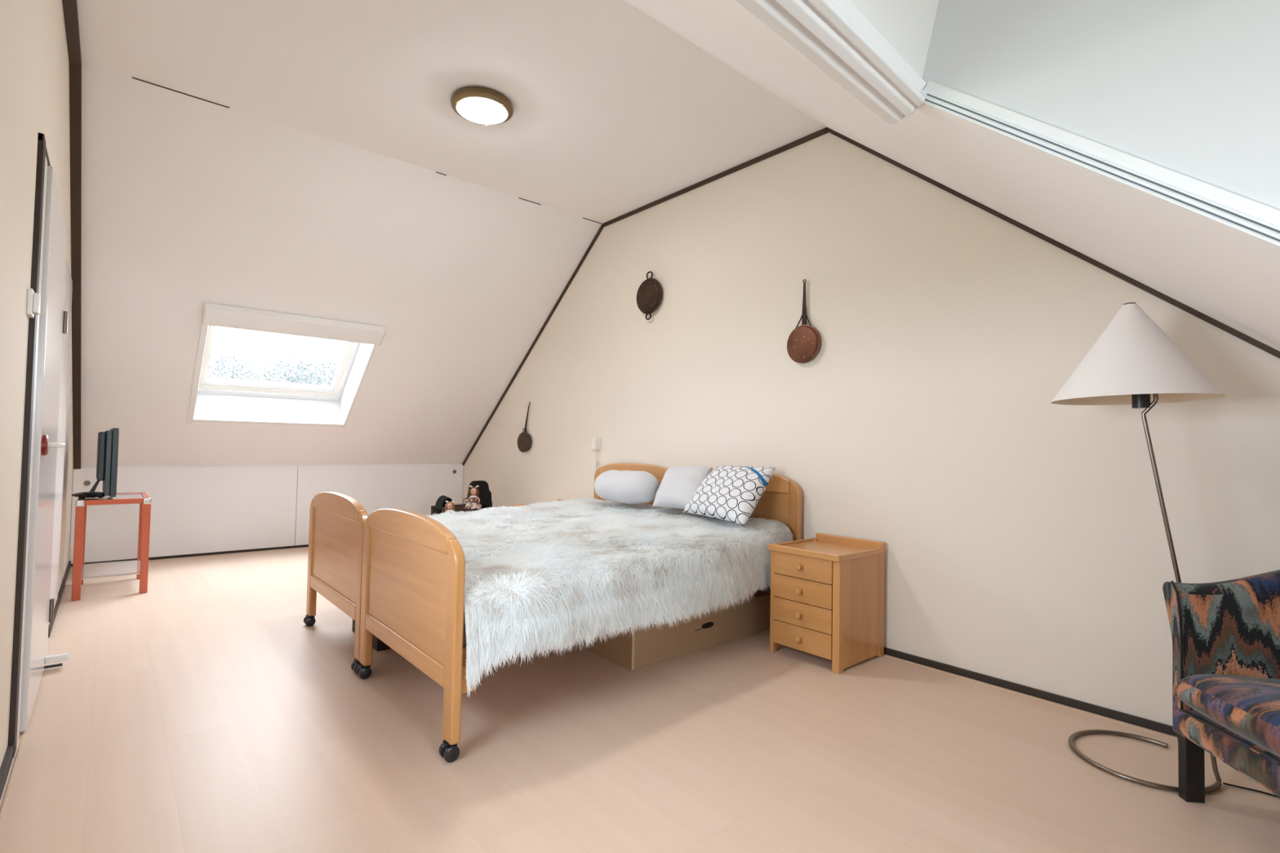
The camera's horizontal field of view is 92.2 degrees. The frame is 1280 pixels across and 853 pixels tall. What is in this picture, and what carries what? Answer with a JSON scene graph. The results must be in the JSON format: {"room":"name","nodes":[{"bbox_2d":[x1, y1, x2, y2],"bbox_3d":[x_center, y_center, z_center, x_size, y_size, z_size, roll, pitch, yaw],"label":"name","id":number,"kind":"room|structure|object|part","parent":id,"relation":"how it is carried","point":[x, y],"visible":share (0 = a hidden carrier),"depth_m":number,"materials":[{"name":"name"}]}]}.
{"room":"bedroom","nodes":[
{"label":"bedroom","id":0,"kind":"room"},
{"bbox_2d":[0,0,73,768],"bbox_3d":[-1.731,-0.686,1.581,0.200,3.400,8.641,3,-2,-41],"label":"wall","id":1,"kind":"structure","parent":0,"point":[34,64],"depth_m":1.74,"materials":[{"name":"white paint"}]},
{"bbox_2d":[0,734,25,822],"bbox_3d":[-1.097,1.006,0.942,0.005,0.004,2.880,3,-2,-41],"label":"trim","id":2,"kind":"structure","parent":1,"relation":"attached to","point":[24,735],"depth_m":1.78,"materials":[{"name":"beige"}]},
{"bbox_2d":[26,288,40,318],"bbox_3d":[-1.869,-0.379,1.900,0.026,0.080,0.080,3,-2,-41],"label":"light switch","id":3,"kind":"object","parent":1,"relation":"attached to","point":[33,300],"visible":1,"depth_m":1.88,"materials":[{"name":"white paint"}]},
{"bbox_2d":[26,288,35,318],"bbox_3d":[-1.875,-0.379,1.895,0.012,0.080,0.080,3,-2,-41],"label":"switch plate","id":4,"kind":"object","parent":3,"relation":"attached to","point":[30,311],"depth_m":1.87,"materials":[{"name":"white paint"}]},
{"bbox_2d":[0,560,71,799],"bbox_3d":[-1.960,0.998,1.922,0.012,0.045,7.191,3,-2,-41],"label":"baseboard","id":5,"kind":"structure","parent":1,"relation":"attached to","point":[8,757],"depth_m":1.86,"materials":[{"name":"brown"}]},
{"bbox_2d":[8,132,72,758],"bbox_3d":[-2.657,0.057,2.760,0.182,1.950,2.250,3,-2,-41],"label":"door","id":6,"kind":"structure","parent":1,"relation":"in","point":[37,568],"depth_m":2.10,"materials":[{"name":"white paint"}]},
{"bbox_3d":[-2.076,0.066,2.191,0.042,0.020,0.130,3,-2,-41],"label":"handle","id":7,"kind":"part","parent":6,"relation":"part of","materials":[{"name":"white paint"}]},
{"bbox_2d":[44,653,69,668],"bbox_3d":[-2.485,0.998,2.624,0.075,0.048,0.024,3,-2,-41],"label":"door stop","id":8,"kind":"object","parent":6,"relation":"attached to","point":[60,657],"visible":1,"depth_m":2.62,"materials":[{"name":"white paint"}]},
{"bbox_3d":[-2.485,0.988,2.625,0.075,0.028,0.024,3,-2,-41],"label":"stop arm","id":9,"kind":"part","parent":8,"relation":"part of","materials":[{"name":"white paint"}]},
{"bbox_3d":[-2.997,0.065,3.172,0.006,1.854,1.182,3,-2,-41],"label":"casing","id":10,"kind":"part","parent":6,"relation":"part of","materials":[{"name":"white paint"}]},
{"bbox_2d":[69,62,81,469],"bbox_3d":[-3.456,-0.699,3.776,0.042,2.020,2.465,3,-2,-41],"label":"trim","id":11,"kind":"structure","parent":1,"relation":"attached to","point":[75,71],"depth_m":3.43,"materials":[{"name":"brown wood"}]},
{"bbox_2d":[69,463,462,549],"bbox_3d":[-3.155,0.712,5.720,3.326,0.800,0.120,3,-2,-41],"label":"wall","id":12,"kind":"structure","parent":0,"point":[297,465],"depth_m":5.56,"materials":[{"name":"white paint"}]},
{"bbox_2d":[69,466,297,564],"bbox_3d":[-3.720,0.699,5.141,1.511,0.726,0.020,3,-2,-41],"label":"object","id":13,"kind":"structure","parent":12,"relation":"in","point":[194,509],"depth_m":5.14,"materials":[{"name":"white paint"}]},
{"bbox_2d":[71,544,308,566],"bbox_3d":[-3.122,1.100,5.660,3.126,0.022,0.006,3,-2,-41],"label":"baseboard","id":14,"kind":"structure","parent":12,"relation":"attached to","point":[304,545],"depth_m":5.20,"materials":[{"name":"brown"}]},
{"bbox_2d":[294,465,463,545],"bbox_3d":[-2.535,0.753,6.160,1.604,0.726,0.020,3,-2,-41],"label":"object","id":15,"kind":"structure","parent":12,"relation":"in","point":[413,488],"depth_m":6.12,"materials":[{"name":"white paint"}]},
{"bbox_2d":[80,61,601,466],"bbox_3d":[-2.324,-0.695,4.826,3.326,2.108,2.546,3,-2,-41],"label":"wall","id":16,"kind":"structure","parent":0,"point":[188,202],"depth_m":4.22,"materials":[{"name":"white paint"}]},
{"bbox_2d":[62,0,81,66],"bbox_3d":[-1.985,-1.716,2.117,0.042,0.030,2.027,3,-2,-41],"label":"trim","id":17,"kind":"structure","parent":16,"relation":"attached to","point":[70,14],"depth_m":2.64,"materials":[{"name":"brown wood"}]},
{"bbox_2d":[186,324,377,427],"bbox_3d":[-2.836,-0.507,4.890,1.146,0.998,1.096,3,-2,-41],"label":"window","id":18,"kind":"structure","parent":16,"relation":"in","point":[212,399],"depth_m":5.18,"materials":[{"name":"white paint"}]},
{"bbox_3d":[-2.889,-0.634,4.971,1.010,0.679,0.814,3,-2,-41],"label":"sash","id":19,"kind":"part","parent":18,"relation":"part of","materials":[{"name":"beige plastic"}]},
{"bbox_3d":[-2.888,-0.628,4.969,1.088,0.750,0.897,3,-2,-41],"label":"frame","id":20,"kind":"part","parent":18,"relation":"part of","materials":[{"name":"white paint"}]},
{"bbox_2d":[201,302,386,345],"bbox_3d":[-2.474,-0.734,4.486,1.162,0.138,0.148,3,-2,-41],"label":"roller blind","id":21,"kind":"object","parent":18,"relation":"attached to","point":[213,314],"visible":1,"depth_m":4.41,"materials":[{"name":"white fabric"}]},
{"bbox_2d":[132,76,601,223],"bbox_3d":[-1.399,-1.663,3.958,2.880,0.005,0.006,3,-2,-41],"label":"trim","id":22,"kind":"structure","parent":16,"relation":"attached to","point":[132,77],"depth_m":3.19,"materials":[{"name":"brown"}]},
{"bbox_2d":[76,0,826,223],"bbox_3d":[-0.814,-1.739,3.123,3.326,0.120,2.067,3,-2,-41],"label":"ceiling","id":23,"kind":"structure","parent":0,"point":[617,113],"depth_m":3.00,"materials":[{"name":"white paint"}]},
{"bbox_2d":[450,86,513,126],"bbox_3d":[-0.815,-1.643,3.185,0.316,0.067,0.316,3,-2,-41],"label":"ceiling lamp","id":24,"kind":"object","parent":23,"relation":"attached to","point":[477,104],"visible":1,"depth_m":3.12,"materials":[{"name":"brown metal"}]},
{"bbox_2d":[0,546,1279,852],"bbox_3d":[-0.504,1.130,2.611,3.726,0.120,8.841,3,-2,-41],"label":"floor","id":25,"kind":"structure","parent":0,"point":[199,711],"depth_m":1.99,"materials":[{"name":"beige laminate"}]},
{"bbox_2d":[71,491,151,600],"bbox_3d":[-3.443,0.753,4.019,0.358,0.604,0.552,3,-2,-41],"label":"side table","id":26,"kind":"object","parent":25,"relation":"on","point":[143,499],"visible":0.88,"depth_m":3.90,"materials":[{"name":"orange paint"}]},
{"bbox_3d":[-3.397,0.766,3.723,0.040,0.563,0.040,3,-2,-41],"label":"leg","id":27,"kind":"part","parent":26,"relation":"part of","materials":[{"name":"orange paint"}]},
{"bbox_3d":[-3.729,0.771,4.109,0.040,0.563,0.040,3,-2,-41],"label":"leg","id":28,"kind":"part","parent":26,"relation":"part of","materials":[{"name":"orange paint"}]},
{"bbox_2d":[78,492,105,498],"bbox_3d":[-3.389,0.425,3.819,0.138,0.042,0.070,3,-2,-41],"label":"cable bundle","id":29,"kind":"object","parent":26,"relation":"on","point":[92,495],"visible":0.91,"depth_m":3.81,"materials":[{"name":"black plastic"}]},
{"bbox_2d":[71,427,119,497],"bbox_3d":[-3.491,0.230,3.943,0.208,0.442,0.470,3,-2,-42],"label":"monitor","id":30,"kind":"object","parent":26,"relation":"on","point":[108,441],"visible":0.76,"depth_m":3.83,"materials":[{"name":"black plastic"}]},
{"bbox_3d":[-3.438,0.464,4.028,0.284,0.006,0.478,3,-2,-41],"label":"glass","id":31,"kind":"part","parent":26,"relation":"part of","materials":[{"name":"grey"}]},
{"bbox_3d":[-3.271,0.468,3.835,0.276,0.032,0.032,3,-2,-41],"label":"rail","id":32,"kind":"part","parent":26,"relation":"part of","materials":[{"name":"orange paint"}]},
{"bbox_3d":[-3.604,0.473,4.221,0.276,0.032,0.032,3,-2,-41],"label":"rail","id":33,"kind":"part","parent":26,"relation":"part of","materials":[{"name":"orange paint"}]},
{"bbox_3d":[-3.490,0.782,4.315,0.040,0.563,0.040,3,-2,-41],"label":"leg","id":34,"kind":"part","parent":26,"relation":"part of","materials":[{"name":"orange paint"}]},
{"bbox_3d":[-3.157,0.777,3.928,0.040,0.563,0.040,3,-2,-41],"label":"leg","id":35,"kind":"part","parent":26,"relation":"part of","materials":[{"name":"orange paint"}]},
{"bbox_3d":[-3.318,0.476,4.131,0.032,0.032,0.470,3,-2,-41],"label":"rail","id":36,"kind":"part","parent":26,"relation":"part of","materials":[{"name":"orange paint"}]},
{"bbox_2d":[351,619,391,651],"bbox_3d":[-1.164,1.001,3.246,0.558,0.150,0.409,3,-2,-41],"label":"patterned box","id":37,"kind":"object","parent":25,"relation":"on","point":[378,645],"visible":0.11,"depth_m":2.93,"materials":[{"name":"black"}]},
{"bbox_2d":[431,480,492,515],"bbox_3d":[-1.607,0.813,5.561,0.478,0.648,0.287,3,-2,-41],"label":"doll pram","id":38,"kind":"object","parent":25,"relation":"on","point":[485,495],"visible":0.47,"depth_m":5.54,"materials":[{"name":"black fabric"}]},
{"bbox_2d":[435,495,452,510],"bbox_3d":[-1.718,0.673,5.438,0.141,0.118,0.120,3,-2,-41],"label":"doll","id":39,"kind":"object","parent":38,"relation":"attached to","point":[441,502],"depth_m":5.41,"materials":[{"name":"plastic"}]},
{"bbox_2d":[444,500,454,513],"bbox_3d":[-1.634,0.729,5.300,0.128,0.178,0.133,2,-2,-26],"label":"doll","id":40,"kind":"object","parent":38,"relation":"on","point":[450,505],"visible":0.58,"depth_m":5.31,"materials":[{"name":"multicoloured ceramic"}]},
{"bbox_2d":[464,485,481,509],"bbox_3d":[-1.476,0.627,5.462,0.147,0.206,0.153,1,-2,-13],"label":"doll","id":41,"kind":"object","parent":38,"relation":"on","point":[473,504],"visible":1,"depth_m":5.47,"materials":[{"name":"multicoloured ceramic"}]},
{"bbox_2d":[303,462,677,672],"bbox_3d":[-0.766,0.664,3.712,2.156,0.868,0.950,3,-2,-45],"label":"bed","id":42,"kind":"object","parent":25,"relation":"on","point":[337,520],"visible":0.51,"depth_m":2.97,"materials":[{"name":"brown wood"}]},
{"bbox_3d":[-1.760,0.697,3.315,0.036,0.630,0.068,3,-2,-41],"label":"leg","id":43,"kind":"part","parent":42,"relation":"part of","materials":[{"name":"brown wood"}]},
{"bbox_3d":[-1.482,0.817,2.984,0.036,0.066,0.792,3,-2,-41],"label":"rail","id":44,"kind":"part","parent":42,"relation":"part of","materials":[{"name":"brown wood"}]},
{"bbox_3d":[-1.478,0.606,2.990,0.018,0.365,0.798,3,-2,-41],"label":"panel","id":45,"kind":"part","parent":42,"relation":"part of","materials":[{"name":"brown wood"}]},
{"bbox_3d":[-1.473,0.376,2.997,0.036,0.102,0.792,3,-2,-41],"label":"rail","id":46,"kind":"part","parent":42,"relation":"part of","materials":[{"name":"brown wood"}]},
{"bbox_3d":[-1.198,0.688,2.661,0.036,0.630,0.068,3,-2,-41],"label":"leg","id":47,"kind":"part","parent":42,"relation":"part of","materials":[{"name":"brown wood"}]},
{"bbox_3d":[-0.330,0.701,4.765,0.034,0.763,0.068,3,-2,-41],"label":"leg","id":48,"kind":"part","parent":42,"relation":"part of","materials":[{"name":"brown wood"}]},
{"bbox_3d":[-0.035,0.327,4.442,0.034,0.123,0.812,3,-2,-41],"label":"rail","id":49,"kind":"part","parent":42,"relation":"part of","materials":[{"name":"brown wood"}]},
{"bbox_3d":[-0.040,0.576,4.435,0.016,0.383,0.818,3,-2,-41],"label":"panel","id":50,"kind":"part","parent":42,"relation":"part of","materials":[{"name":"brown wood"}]},
{"bbox_2d":[514,499,564,506],"bbox_3d":[-0.741,0.873,4.941,0.442,0.525,0.394,3,-2,-41],"label":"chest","id":51,"kind":"object","parent":25,"relation":"on","point":[526,504],"visible":0.02,"depth_m":5.02,"materials":[{"name":"brown wood"}]},
{"bbox_2d":[355,468,802,762],"bbox_3d":[-0.157,0.654,3.004,2.156,0.868,0.950,3,-2,-45],"label":"bed","id":52,"kind":"object","parent":25,"relation":"on","point":[413,576],"visible":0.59,"depth_m":2.20,"materials":[{"name":"brown wood"}]},
{"bbox_3d":[-1.151,0.687,2.606,0.036,0.630,0.068,3,-2,-41],"label":"leg","id":53,"kind":"part","parent":52,"relation":"part of","materials":[{"name":"brown wood"}]},
{"bbox_3d":[-0.873,0.807,2.276,0.036,0.066,0.792,3,-2,-41],"label":"rail","id":54,"kind":"part","parent":52,"relation":"part of","materials":[{"name":"brown wood"}]},
{"bbox_3d":[-0.869,0.596,2.282,0.018,0.365,0.798,3,-2,-41],"label":"panel","id":55,"kind":"part","parent":52,"relation":"part of","materials":[{"name":"brown wood"}]},
{"bbox_3d":[-0.864,0.367,2.289,0.036,0.102,0.792,3,-2,-41],"label":"rail","id":56,"kind":"part","parent":52,"relation":"part of","materials":[{"name":"brown wood"}]},
{"bbox_3d":[-0.589,0.678,1.953,0.036,0.630,0.068,3,-2,-41],"label":"leg","id":57,"kind":"part","parent":52,"relation":"part of","materials":[{"name":"brown wood"}]},
{"bbox_2d":[462,609,466,646],"bbox_3d":[-0.157,0.681,3.003,0.867,0.170,2.036,-1,-2,44],"label":"mattress","id":58,"kind":"object","parent":52,"relation":"on","point":[464,629],"visible":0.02,"depth_m":1.99,"materials":[{"name":"white"}]},
{"bbox_2d":[426,497,793,696],"bbox_3d":[-0.454,0.687,3.358,2.002,0.408,2.180,3,-2,-41],"label":"fur throw","id":59,"kind":"object","parent":58,"relation":"on","point":[554,575],"visible":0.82,"depth_m":2.56,"materials":[{"name":"white fur"}]},
{"bbox_2d":[594,470,659,504],"bbox_3d":[-0.092,0.406,4.142,0.239,0.223,0.536,3,-4,-43],"label":"bolster pillow","id":60,"kind":"object","parent":59,"relation":"on","point":[626,486],"visible":0.98,"depth_m":4.00,"materials":[{"name":"grey fabric"}]},
{"bbox_2d":[652,466,711,509],"bbox_3d":[0.273,0.376,3.810,0.236,0.262,0.480,3,-2,-41],"label":"cushion","id":61,"kind":"object","parent":59,"relation":"on","point":[678,485],"visible":0.78,"depth_m":3.75,"materials":[{"name":"grey fabric"}]},
{"bbox_2d":[682,465,776,525],"bbox_3d":[0.503,0.367,3.471,0.292,0.295,0.605,2,-2,-31],"label":"cushion","id":62,"kind":"object","parent":59,"relation":"on","point":[730,493],"visible":1,"depth_m":3.35,"materials":[{"name":"white fabric"}]},
{"bbox_3d":[0.131,0.768,2.667,0.022,0.060,2.006,-1,-2,45],"label":"rail","id":63,"kind":"part","parent":52,"relation":"part of","materials":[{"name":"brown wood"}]},
{"bbox_3d":[0.573,0.317,3.734,0.034,0.123,0.812,3,-2,-41],"label":"rail","id":64,"kind":"part","parent":52,"relation":"part of","materials":[{"name":"brown wood"}]},
{"bbox_3d":[0.569,0.566,3.726,0.016,0.383,0.818,3,-2,-41],"label":"panel","id":65,"kind":"part","parent":52,"relation":"part of","materials":[{"name":"brown wood"}]},
{"bbox_3d":[0.854,0.682,3.388,0.034,0.763,0.068,3,-2,-41],"label":"leg","id":66,"kind":"part","parent":52,"relation":"part of","materials":[{"name":"brown wood"}]},
{"bbox_2d":[574,590,770,670],"bbox_3d":[0.162,1.004,3.275,1.008,0.196,0.564,3,-2,-41],"label":"storage box","id":67,"kind":"object","parent":25,"relation":"on","point":[646,646],"visible":0.52,"depth_m":2.97,"materials":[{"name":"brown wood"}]},
{"bbox_3d":[0.164,0.909,3.278,1.008,0.006,0.564,3,-2,-41],"label":"lid","id":68,"kind":"part","parent":67,"relation":"part of","materials":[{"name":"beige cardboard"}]},
{"bbox_2d":[768,533,884,674],"bbox_3d":[0.904,0.834,3.006,0.442,0.550,0.394,3,-2,-41],"label":"chest","id":69,"kind":"object","parent":25,"relation":"on","point":[827,590],"visible":1,"depth_m":2.88,"materials":[{"name":"brown wood"}]},
{"bbox_3d":[0.658,0.856,3.029,0.030,0.498,0.022,3,-2,-41],"label":"post","id":70,"kind":"part","parent":69,"relation":"part of","materials":[{"name":"brown wood"}]},
{"bbox_3d":[0.740,0.883,2.879,0.031,0.033,0.033,3,-2,-41],"label":"knob","id":71,"kind":"part","parent":69,"relation":"part of","materials":[{"name":"brown wood"}]},
{"bbox_3d":[0.738,0.995,2.876,0.031,0.033,0.033,3,-2,-41],"label":"knob","id":72,"kind":"part","parent":69,"relation":"part of","materials":[{"name":"brown wood"}]},
{"bbox_3d":[0.745,0.659,2.886,0.031,0.033,0.033,3,-2,-41],"label":"knob","id":73,"kind":"part","parent":69,"relation":"part of","materials":[{"name":"brown wood"}]},
{"bbox_3d":[0.742,0.771,2.883,0.031,0.033,0.033,3,-2,-41],"label":"knob","id":74,"kind":"part","parent":69,"relation":"part of","materials":[{"name":"brown wood"}]},
{"bbox_3d":[0.762,0.884,2.893,0.020,0.108,0.320,3,-2,-41],"label":"drawer","id":75,"kind":"part","parent":69,"relation":"part of","materials":[{"name":"brown wood"}]},
{"bbox_3d":[0.760,0.996,2.889,0.020,0.108,0.320,3,-2,-41],"label":"drawer","id":76,"kind":"part","parent":69,"relation":"part of","materials":[{"name":"brown wood"}]},
{"bbox_3d":[0.767,0.660,2.900,0.020,0.108,0.320,3,-2,-41],"label":"drawer","id":77,"kind":"part","parent":69,"relation":"part of","materials":[{"name":"brown wood"}]},
{"bbox_3d":[0.765,0.772,2.896,0.020,0.108,0.320,3,-2,-41],"label":"drawer","id":78,"kind":"part","parent":69,"relation":"part of","materials":[{"name":"brown wood"}]},
{"bbox_3d":[0.891,0.852,2.767,0.040,0.498,0.036,3,-2,-41],"label":"post","id":79,"kind":"part","parent":69,"relation":"part of","materials":[{"name":"brown wood"}]},
{"bbox_3d":[1.170,0.850,2.994,0.050,0.526,0.018,3,-2,-41],"label":"post","id":80,"kind":"part","parent":69,"relation":"part of","materials":[{"name":"brown wood"}]},
{"bbox_2d":[1050,302,1226,792],"bbox_3d":[1.622,0.339,2.025,0.450,1.504,0.450,3,-2,-41],"label":"floor lamp","id":81,"kind":"object","parent":25,"relation":"on","point":[1134,362],"visible":0.96,"depth_m":1.96,"materials":[{"name":"white fabric"}]},
{"bbox_3d":[1.633,-0.245,2.043,0.450,0.323,0.450,3,-2,-41],"label":"lamp shade","id":82,"kind":"part","parent":81,"relation":"part of","materials":[{"name":"white fabric"}]},
{"bbox_2d":[1162,569,1279,803],"bbox_3d":[1.858,0.688,1.482,0.711,0.784,0.709,1,-2,3],"label":"armchair","id":83,"kind":"object","parent":25,"relation":"on","point":[1225,634],"visible":1,"depth_m":1.74,"materials":[{"name":"multicoloured fabric"}]},
{"bbox_3d":[1.607,0.983,1.801,0.058,0.205,0.058,1,-2,6],"label":"leg","id":84,"kind":"part","parent":83,"relation":"part of","materials":[{"name":"black wood"}]},
{"bbox_3d":[1.558,0.846,1.494,0.059,0.085,0.616,1,-2,6],"label":"rail","id":85,"kind":"part","parent":83,"relation":"part of","materials":[{"name":"multicoloured fabric"}]},
{"bbox_2d":[1176,674,1279,757],"bbox_3d":[1.777,0.752,1.475,0.534,0.123,0.544,1,-2,6],"label":"seat cushion","id":86,"kind":"object","parent":83,"relation":"on","point":[1242,710],"depth_m":1.62,"materials":[{"name":"multicoloured fabric"}]},
{"bbox_2d":[1222,782,1279,798],"bbox_3d":[2.109,1.085,1.637,0.818,0.008,0.071,0,-2,31],"label":"lamp cord","id":87,"kind":"object","parent":25,"relation":"on","point":[1225,784],"visible":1,"depth_m":1.84,"materials":[{"name":"black plastic"}]},
{"bbox_2d":[462,132,1279,726],"bbox_3d":[0.790,-0.572,3.747,0.200,3.400,8.641,3,-2,-41],"label":"wall","id":88,"kind":"structure","parent":0,"point":[1024,535],"depth_m":2.91,"materials":[{"name":"beige paint"}]},
{"bbox_2d":[517,401,531,452],"bbox_3d":[-1.064,0.004,5.686,0.048,0.469,0.228,3,-2,-41],"label":"pan","id":89,"kind":"object","parent":88,"relation":"attached to","point":[524,439],"visible":1,"depth_m":5.66,"materials":[{"name":"brown metal"}]},
{"bbox_3d":[-1.038,-0.084,5.666,0.020,0.293,0.085,3,-2,-41],"label":"handle","id":90,"kind":"part","parent":89,"relation":"part of","materials":[{"name":"grey metal"}]},
{"bbox_2d":[462,223,604,466],"bbox_3d":[-1.107,-0.595,5.795,0.012,2.017,2.463,3,-2,-41],"label":"trim","id":91,"kind":"structure","parent":88,"relation":"attached to","point":[602,227],"depth_m":5.59,"materials":[{"name":"brown wood"}]},
{"bbox_2d":[591,436,600,450],"bbox_3d":[-0.357,0.135,4.854,0.050,0.104,0.090,3,-2,-41],"label":"wall socket","id":92,"kind":"object","parent":88,"relation":"attached to","point":[596,441],"visible":1,"depth_m":4.83,"materials":[{"name":"beige plastic"}]},
{"bbox_2d":[593,450,597,471],"bbox_3d":[-0.349,0.339,4.841,0.022,0.300,0.026,3,-2,-41],"label":"cord","id":93,"kind":"object","parent":92,"relation":"hanging from","point":[595,463],"visible":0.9,"depth_m":4.84,"materials":[{"name":"beige plastic"}]},
{"bbox_2d":[636,271,662,319],"bbox_3d":[0.066,-0.938,4.411,0.056,0.351,0.256,3,-2,-41],"label":"copper pan","id":94,"kind":"object","parent":88,"relation":"attached to","point":[649,295],"visible":1,"depth_m":4.38,"materials":[{"name":"brown metal"}]},
{"bbox_3d":[0.060,-0.792,4.410,0.011,0.059,0.060,3,-2,-41],"label":"loop handle","id":95,"kind":"part","parent":94,"relation":"part of","materials":[{"name":"grey metal"}]},
{"bbox_3d":[0.069,-1.080,4.415,0.011,0.067,0.068,3,-2,-41],"label":"loop handle","id":96,"kind":"part","parent":94,"relation":"part of","materials":[{"name":"grey metal"}]},
{"bbox_2d":[602,127,827,226],"bbox_3d":[0.365,-1.611,4.135,0.012,0.028,2.027,3,-2,-41],"label":"trim","id":97,"kind":"structure","parent":88,"relation":"attached to","point":[822,131],"depth_m":3.92,"materials":[{"name":"brown wood"}]},
{"bbox_2d":[786,279,820,363],"bbox_3d":[0.910,-0.586,3.421,0.044,0.470,0.214,3,-2,-41],"label":"skillet","id":98,"kind":"object","parent":88,"relation":"attached to","point":[803,344],"visible":1,"depth_m":3.40,"materials":[{"name":"brown metal"}]},
{"bbox_3d":[0.914,-0.689,3.426,0.007,0.263,0.026,3,-2,-41],"label":"handle","id":99,"kind":"part","parent":98,"relation":"part of","materials":[{"name":"grey metal"}]},
{"bbox_2d":[884,647,1177,740],"bbox_3d":[0.401,1.112,3.950,0.012,0.030,7.191,3,-2,-41],"label":"baseboard","id":100,"kind":"structure","parent":88,"relation":"attached to","point":[1113,714],"depth_m":2.51,"materials":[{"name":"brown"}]},
{"bbox_2d":[825,127,1279,358],"bbox_3d":[1.886,-0.522,2.307,0.012,2.256,2.729,3,-2,-41],"label":"trim","id":101,"kind":"structure","parent":88,"relation":"attached to","point":[1177,304],"depth_m":2.45,"materials":[{"name":"brown wood"}]},
{"bbox_2d":[849,0,938,78],"bbox_3d":[0.081,-0.877,0.584,0.233,0.809,1.491,0,-2,40],"label":"wall","id":102,"kind":"structure","parent":0,"point":[907,25],"depth_m":1.05,"materials":[{"name":"white paint"}]},
{"bbox_2d":[735,0,925,124],"bbox_3d":[0.055,-0.566,0.664,0.089,0.227,1.341,0,-2,42],"label":"blind pelmet","id":103,"kind":"object","parent":102,"relation":"attached to","point":[818,29],"visible":1,"depth_m":0.92,"materials":[{"name":"white paint"}]},
{"bbox_2d":[624,0,1279,351],"bbox_3d":[0.747,-0.554,1.243,3.326,2.348,2.837,3,-2,-41],"label":"ceiling","id":104,"kind":"structure","parent":0,"point":[1230,276],"depth_m":1.50,"materials":[{"name":"white paint"}]},
{"bbox_2d":[922,0,1279,210],"bbox_3d":[1.270,-0.117,0.286,0.060,2.500,2.376,3,-2,-41],"label":"wall","id":105,"kind":"structure","parent":0,"point":[1190,88],"depth_m":0.89,"materials":[{"name":"white paint"}]},
{"bbox_2d":[920,89,1279,248],"bbox_3d":[0.945,-0.059,0.604,0.012,1.130,1.365,3,-2,-41],"label":"blind rail","id":106,"kind":"object","parent":105,"relation":"attached to","point":[1248,225],"visible":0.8,"depth_m":0.90,"materials":[{"name":"white metal"}]},
{"bbox_2d":[923,80,1279,228],"bbox_3d":[0.956,-0.073,0.598,0.005,1.131,1.365,3,-2,-41],"label":"trim","id":107,"kind":"structure","parent":105,"relation":"attached to","point":[1251,208],"depth_m":0.90,"materials":[{"name":"white paint"}]},
{"label":"outside","id":108,"kind":"structure","parent":0,"visible":0},
{"bbox_3d":[-14.838,8.072,39.885,150.000,0.300,200.000,3,-2,-41],"label":"ground","id":109,"kind":"structure","parent":108,"visible":0},
{"bbox_2d":[207,355,262,380],"bbox_3d":[-44.580,0.138,67.137,5.501,16.067,5.404,3,-2,-41],"label":"tree","id":110,"kind":"object","parent":109,"relation":"on","point":[223,371],"visible":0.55,"depth_m":66.63,"materials":[{"name":"grey plant"}]},
{"bbox_2d":[262,355,317,384],"bbox_3d":[-40.432,0.114,70.714,5.559,16.490,5.439,3,-2,-41],"label":"tree","id":111,"kind":"object","parent":109,"relation":"on","point":[296,378],"visible":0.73,"depth_m":70.20,"materials":[{"name":"grey plant"}]},
{"bbox_2d":[284,360,337,386],"bbox_3d":[-41.765,0.005,80.119,9.344,17.225,9.423,3,-2,-41],"label":"tree","id":112,"kind":"object","parent":109,"relation":"on","point":[331,366],"visible":0.15,"depth_m":79.15,"materials":[{"name":"grey plant"}]}
]}

